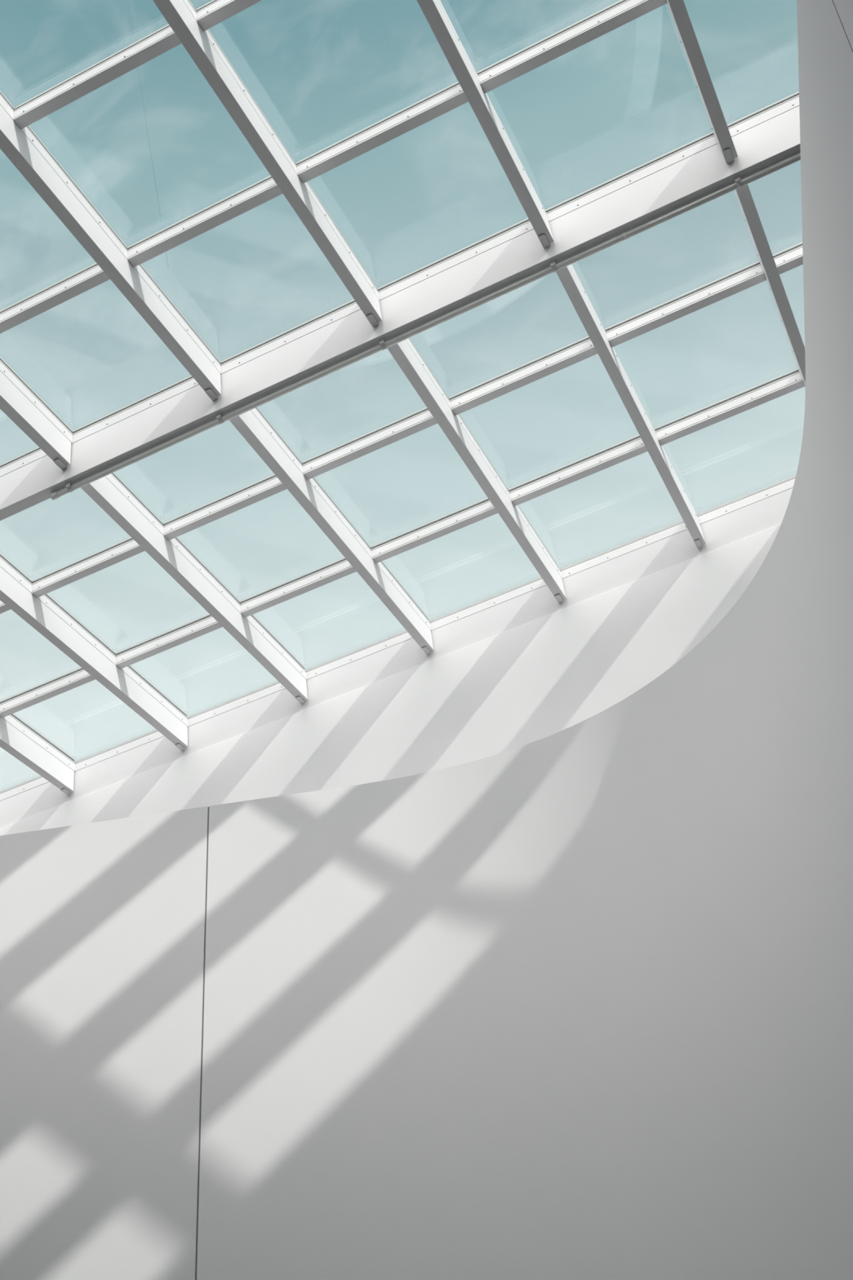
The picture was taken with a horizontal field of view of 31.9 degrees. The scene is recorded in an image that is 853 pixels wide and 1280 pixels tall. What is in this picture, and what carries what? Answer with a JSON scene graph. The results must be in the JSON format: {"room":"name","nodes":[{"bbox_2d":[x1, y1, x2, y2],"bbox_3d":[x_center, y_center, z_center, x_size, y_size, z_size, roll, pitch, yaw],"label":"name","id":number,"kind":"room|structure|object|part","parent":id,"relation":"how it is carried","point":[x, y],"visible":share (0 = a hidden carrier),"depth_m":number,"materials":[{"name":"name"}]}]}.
{"room":"atrium","nodes":[
{"label":"atrium","id":0,"kind":"room"},
{"bbox_2d":[0,524,781,835],"bbox_3d":[0.898,4.553,12.011,24.300,11.257,0.328,-21,-41,15],"label":"skylight reveal","id":1,"kind":"structure","parent":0,"point":[540,678],"depth_m":14.99,"materials":[{"name":"white paint"}]},
{"bbox_2d":[0,475,795,828],"bbox_3d":[0.083,0.083,15.815,12.095,0.585,0.304,-21,-41,15],"label":"trim","id":2,"kind":"structure","parent":1,"relation":"on","point":[764,508],"depth_m":15.72,"materials":[{"name":"metal"}]},
{"bbox_2d":[0,0,852,1279],"bbox_3d":[-1.201,0.034,4.392,13.029,8.994,26.582,14,-44,-25],"label":"wall","id":3,"kind":"structure","parent":0,"point":[575,1002],"depth_m":11.18,"materials":[{"name":"white paint"}]},
{"bbox_2d":[195,806,208,1279],"bbox_3d":[-1.584,5.000,10.312,0.430,8.992,0.231,-8,-39,-1],"label":"trim","id":4,"kind":"structure","parent":3,"relation":"attached to","point":[208,806],"depth_m":11.61,"materials":[{"name":"grey metal"}]},
{"bbox_3d":[-4.128,-5.201,7.963,24.900,1.314,21.000,-21,-41,15],"label":"ceiling","id":5,"kind":"structure","parent":0,"visible":0},
{"bbox_2d":[0,91,800,520],"bbox_3d":[-1.733,-2.096,12.540,12.095,0.604,0.118,-21,-41,15],"label":"cross beam","id":6,"kind":"structure","parent":5,"relation":"attached to","point":[769,135],"depth_m":11.98,"materials":[{"name":"white metal"}]},
{"bbox_2d":[0,356,72,470],"bbox_3d":[-3.996,-2.718,11.345,0.099,0.635,4.225,-21,-41,15],"label":"rafter","id":7,"kind":"object","parent":6,"relation":"attached to","point":[19,402],"visible":1,"depth_m":12.51,"materials":[{"name":"metal"}]},
{"bbox_2d":[0,262,110,333],"bbox_3d":[-3.017,-2.699,11.819,1.404,0.177,0.094,-21,-41,15],"label":"crossbar","id":8,"kind":"object","parent":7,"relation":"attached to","point":[91,276],"visible":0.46,"depth_m":11.76,"materials":[{"name":"white paint"}]},
{"bbox_2d":[0,713,75,795],"bbox_3d":[-4.889,0.512,15.366,0.099,0.643,4.121,-21,-41,15],"label":"rafter","id":9,"kind":"object","parent":6,"relation":"attached to","point":[18,738],"visible":1,"depth_m":16.38,"materials":[{"name":"metal"}]},
{"bbox_3d":[-4.905,0.420,15.444,0.095,0.300,4.118,-21,-41,15],"label":"glazing frame","id":10,"kind":"part","parent":9,"relation":"part of","materials":[{"name":"white paint"}]},
{"bbox_2d":[0,666,94,717],"bbox_3d":[-3.936,0.496,15.798,1.404,0.177,0.094,-21,-41,15],"label":"crossbar","id":11,"kind":"object","parent":9,"relation":"attached to","point":[78,677],"visible":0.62,"depth_m":15.79,"materials":[{"name":"white paint"}]},
{"bbox_2d":[0,552,187,750],"bbox_3d":[-3.543,-0.018,14.972,0.099,0.643,4.121,-21,-41,15],"label":"rafter","id":12,"kind":"object","parent":6,"relation":"attached to","point":[43,613],"visible":1,"depth_m":15.11,"materials":[{"name":"metal"}]},
{"bbox_2d":[0,600,10,613],"bbox_3d":[-4.529,-0.217,14.732,1.404,0.177,0.094,-21,-41,15],"label":"crossbar","id":13,"kind":"object","parent":12,"relation":"attached to","point":[3,607],"visible":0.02,"depth_m":14.56,"materials":[{"name":"white paint"}]},
{"bbox_2d":[115,613,222,668],"bbox_3d":[-2.590,-0.035,15.404,1.404,0.177,0.094,-21,-41,15],"label":"crossbar","id":14,"kind":"object","parent":12,"relation":"attached to","point":[202,625],"visible":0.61,"depth_m":15.39,"materials":[{"name":"white paint"}]},
{"bbox_2d":[0,90,221,401],"bbox_3d":[-2.650,-3.249,10.951,0.099,0.635,4.225,-21,-41,15],"label":"rafter","id":15,"kind":"object","parent":6,"relation":"attached to","point":[23,148],"visible":1,"depth_m":11.23,"materials":[{"name":"metal"}]},
{"bbox_2d":[13,23,181,128],"bbox_3d":[-2.259,-3.937,10.366,1.404,0.177,0.094,-21,-41,15],"label":"crossbar","id":16,"kind":"object","parent":15,"relation":"attached to","point":[163,39],"visible":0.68,"depth_m":10.33,"materials":[{"name":"white paint"}]},
{"bbox_2d":[127,175,282,266],"bbox_3d":[-1.671,-3.229,11.425,1.404,0.177,0.094,-21,-41,15],"label":"crossbar","id":17,"kind":"object","parent":15,"relation":"attached to","point":[265,189],"visible":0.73,"depth_m":11.39,"materials":[{"name":"white paint"}]},
{"bbox_2d":[80,472,307,703],"bbox_3d":[-2.196,-0.549,14.578,0.099,0.643,4.121,-21,-41,15],"label":"rafter","id":18,"kind":"object","parent":6,"relation":"attached to","point":[109,492],"visible":0.73,"depth_m":14.42,"materials":[{"name":"metal"}]},
{"bbox_2d":[31,537,144,597],"bbox_3d":[-3.182,-0.747,14.338,1.404,0.177,0.094,-21,-41,15],"label":"crossbar","id":19,"kind":"object","parent":18,"relation":"attached to","point":[124,549],"visible":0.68,"depth_m":14.32,"materials":[{"name":"white paint"}]},
{"bbox_2d":[240,557,355,617],"bbox_3d":[-1.243,-0.565,15.010,1.404,0.177,0.094,-21,-41,15],"label":"crossbar","id":20,"kind":"object","parent":18,"relation":"attached to","point":[332,571],"visible":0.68,"depth_m":14.99,"materials":[{"name":"white paint"}]},
{"bbox_2d":[152,0,382,327],"bbox_3d":[-1.303,-3.779,10.557,0.100,0.635,4.225,-21,-41,15],"label":"rafter","id":21,"kind":"object","parent":6,"relation":"attached to","point":[202,47],"visible":1,"depth_m":10.74,"materials":[{"name":"metal"}]},
{"bbox_2d":[195,0,262,31],"bbox_3d":[-0.913,-4.468,9.972,1.404,0.177,0.094,-21,-41,15],"label":"crossbar","id":22,"kind":"object","parent":21,"relation":"attached to","point":[213,12],"visible":1,"depth_m":10.06,"materials":[{"name":"white paint"}]},
{"bbox_3d":[-0.910,-4.455,9.964,1.404,0.106,0.090,-21,-41,15],"label":"glazing frame","id":23,"kind":"part","parent":22,"relation":"part of","materials":[{"name":"white paint"}]},
{"bbox_2d":[296,81,468,183],"bbox_3d":[-0.324,-3.760,11.031,1.404,0.177,0.094,-21,-41,15],"label":"crossbar","id":24,"kind":"object","parent":21,"relation":"attached to","point":[452,96],"visible":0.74,"depth_m":10.99,"materials":[{"name":"white paint"}]},
{"bbox_2d":[228,407,433,654],"bbox_3d":[-0.849,-1.079,14.184,0.099,0.643,4.121,-21,-41,15],"label":"rafter","id":25,"kind":"object","parent":6,"relation":"attached to","point":[252,424],"visible":0.73,"depth_m":14.01,"materials":[{"name":"metal"}]},
{"bbox_2d":[163,474,286,540],"bbox_3d":[-1.835,-1.278,13.944,1.404,0.177,0.094,-21,-41,15],"label":"crossbar","id":26,"kind":"object","parent":25,"relation":"attached to","point":[268,486],"visible":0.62,"depth_m":13.92,"materials":[{"name":"white paint"}]},
{"bbox_2d":[370,497,497,563],"bbox_3d":[0.104,-1.095,14.616,1.404,0.177,0.094,-21,-41,15],"label":"crossbar","id":27,"kind":"object","parent":25,"relation":"attached to","point":[482,509],"visible":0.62,"depth_m":14.59,"materials":[{"name":"white paint"}]},
{"bbox_2d":[49,152,800,500],"bbox_3d":[0.209,-2.581,11.784,7.623,0.063,0.086,-21,-41,15],"label":"flange","id":28,"kind":"object","parent":6,"relation":"attached to","point":[739,183],"visible":1,"depth_m":11.81,"materials":[{"name":"metal"}]},
{"bbox_2d":[387,337,566,603],"bbox_3d":[0.497,-1.610,13.790,0.100,0.643,4.121,-21,-41,15],"label":"rafter","id":29,"kind":"object","parent":6,"relation":"attached to","point":[405,353],"visible":0.73,"depth_m":13.58,"materials":[{"name":"metal"}]},
{"bbox_2d":[302,407,437,479],"bbox_3d":[-0.489,-1.808,13.550,1.404,0.177,0.094,-21,-41,15],"label":"crossbar","id":30,"kind":"object","parent":29,"relation":"attached to","point":[419,420],"visible":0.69,"depth_m":13.52,"materials":[{"name":"white paint"}]},
{"bbox_2d":[508,434,648,506],"bbox_3d":[1.450,-1.626,14.222,1.404,0.177,0.094,-21,-41,15],"label":"crossbar","id":31,"kind":"object","parent":29,"relation":"attached to","point":[629,448],"visible":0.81,"depth_m":14.19,"materials":[{"name":"white paint"}]},
{"bbox_2d":[417,0,554,248],"bbox_3d":[0.044,-4.310,10.163,0.099,0.635,4.225,-21,-41,15],"label":"rafter","id":32,"kind":"object","parent":6,"relation":"attached to","point":[433,11],"visible":1,"depth_m":10.69,"materials":[{"name":"metal"}]},
{"bbox_2d":[477,0,666,93],"bbox_3d":[1.023,-4.290,10.637,1.404,0.177,0.094,-21,-41,15],"label":"crossbar","id":33,"kind":"object","parent":32,"relation":"attached to","point":[621,12],"visible":1,"depth_m":10.61,"materials":[{"name":"white paint"}]},
{"bbox_2d":[555,264,706,548],"bbox_3d":[1.844,-2.140,13.396,0.099,0.643,4.121,-21,-41,15],"label":"rafter","id":34,"kind":"object","parent":6,"relation":"attached to","point":[567,275],"visible":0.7,"depth_m":13.13,"materials":[{"name":"metal"}]},
{"bbox_2d":[448,336,597,415],"bbox_3d":[0.858,-2.338,13.156,1.404,0.177,0.094,-21,-41,15],"label":"crossbar","id":35,"kind":"object","parent":34,"relation":"attached to","point":[581,349],"visible":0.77,"depth_m":13.12,"materials":[{"name":"white paint"}]},
{"bbox_2d":[654,368,804,445],"bbox_3d":[2.797,-2.156,13.828,1.404,0.177,0.094,-21,-41,15],"label":"crossbar","id":36,"kind":"object","parent":34,"relation":"attached to","point":[788,382],"visible":1,"depth_m":13.79,"materials":[{"name":"white paint"}]},
{"bbox_2d":[666,0,737,164],"bbox_3d":[1.386,-4.838,9.770,0.099,0.635,4.225,-21,-41,15],"label":"rafter","id":37,"kind":"object","parent":6,"relation":"attached to","point":[677,9],"visible":1,"depth_m":10.65,"materials":[{"name":"metal"}]},
{"bbox_3d":[1.375,-4.927,9.842,0.095,0.305,4.223,-21,-41,15],"label":"glazing frame","id":38,"kind":"part","parent":37,"relation":"part of","materials":[{"name":"white paint"}]},
{"bbox_2d":[734,184,805,386],"bbox_3d":[3.187,-2.669,13.004,0.099,0.643,4.121,-21,-41,15],"label":"rafter","id":39,"kind":"object","parent":6,"relation":"attached to","point":[744,195],"visible":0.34,"depth_m":12.19,"materials":[{"name":"metal"}]},
{"bbox_2d":[604,261,766,347],"bbox_3d":[2.204,-2.869,12.763,1.404,0.177,0.094,-21,-41,15],"label":"crossbar","id":40,"kind":"object","parent":39,"relation":"attached to","point":[751,275],"visible":1,"depth_m":12.72,"materials":[{"name":"white paint"}]},
{"bbox_3d":[4.533,-3.199,12.610,0.100,0.643,4.121,-21,-41,15],"label":"rafter","id":41,"kind":"object","parent":6,"relation":"attached to","visible":0},
{"bbox_2d":[773,241,803,274],"bbox_3d":[3.551,-3.399,12.369,1.404,0.177,0.094,-21,-41,15],"label":"crossbar","id":42,"kind":"object","parent":41,"relation":"attached to","point":[790,258],"visible":0.26,"depth_m":12.48,"materials":[{"name":"white paint"}]},
{"bbox_3d":[3.554,-3.386,12.361,1.404,0.106,0.090,-21,-41,15],"label":"glazing frame","id":43,"kind":"part","parent":42,"relation":"part of","materials":[{"name":"white paint"}]}
]}

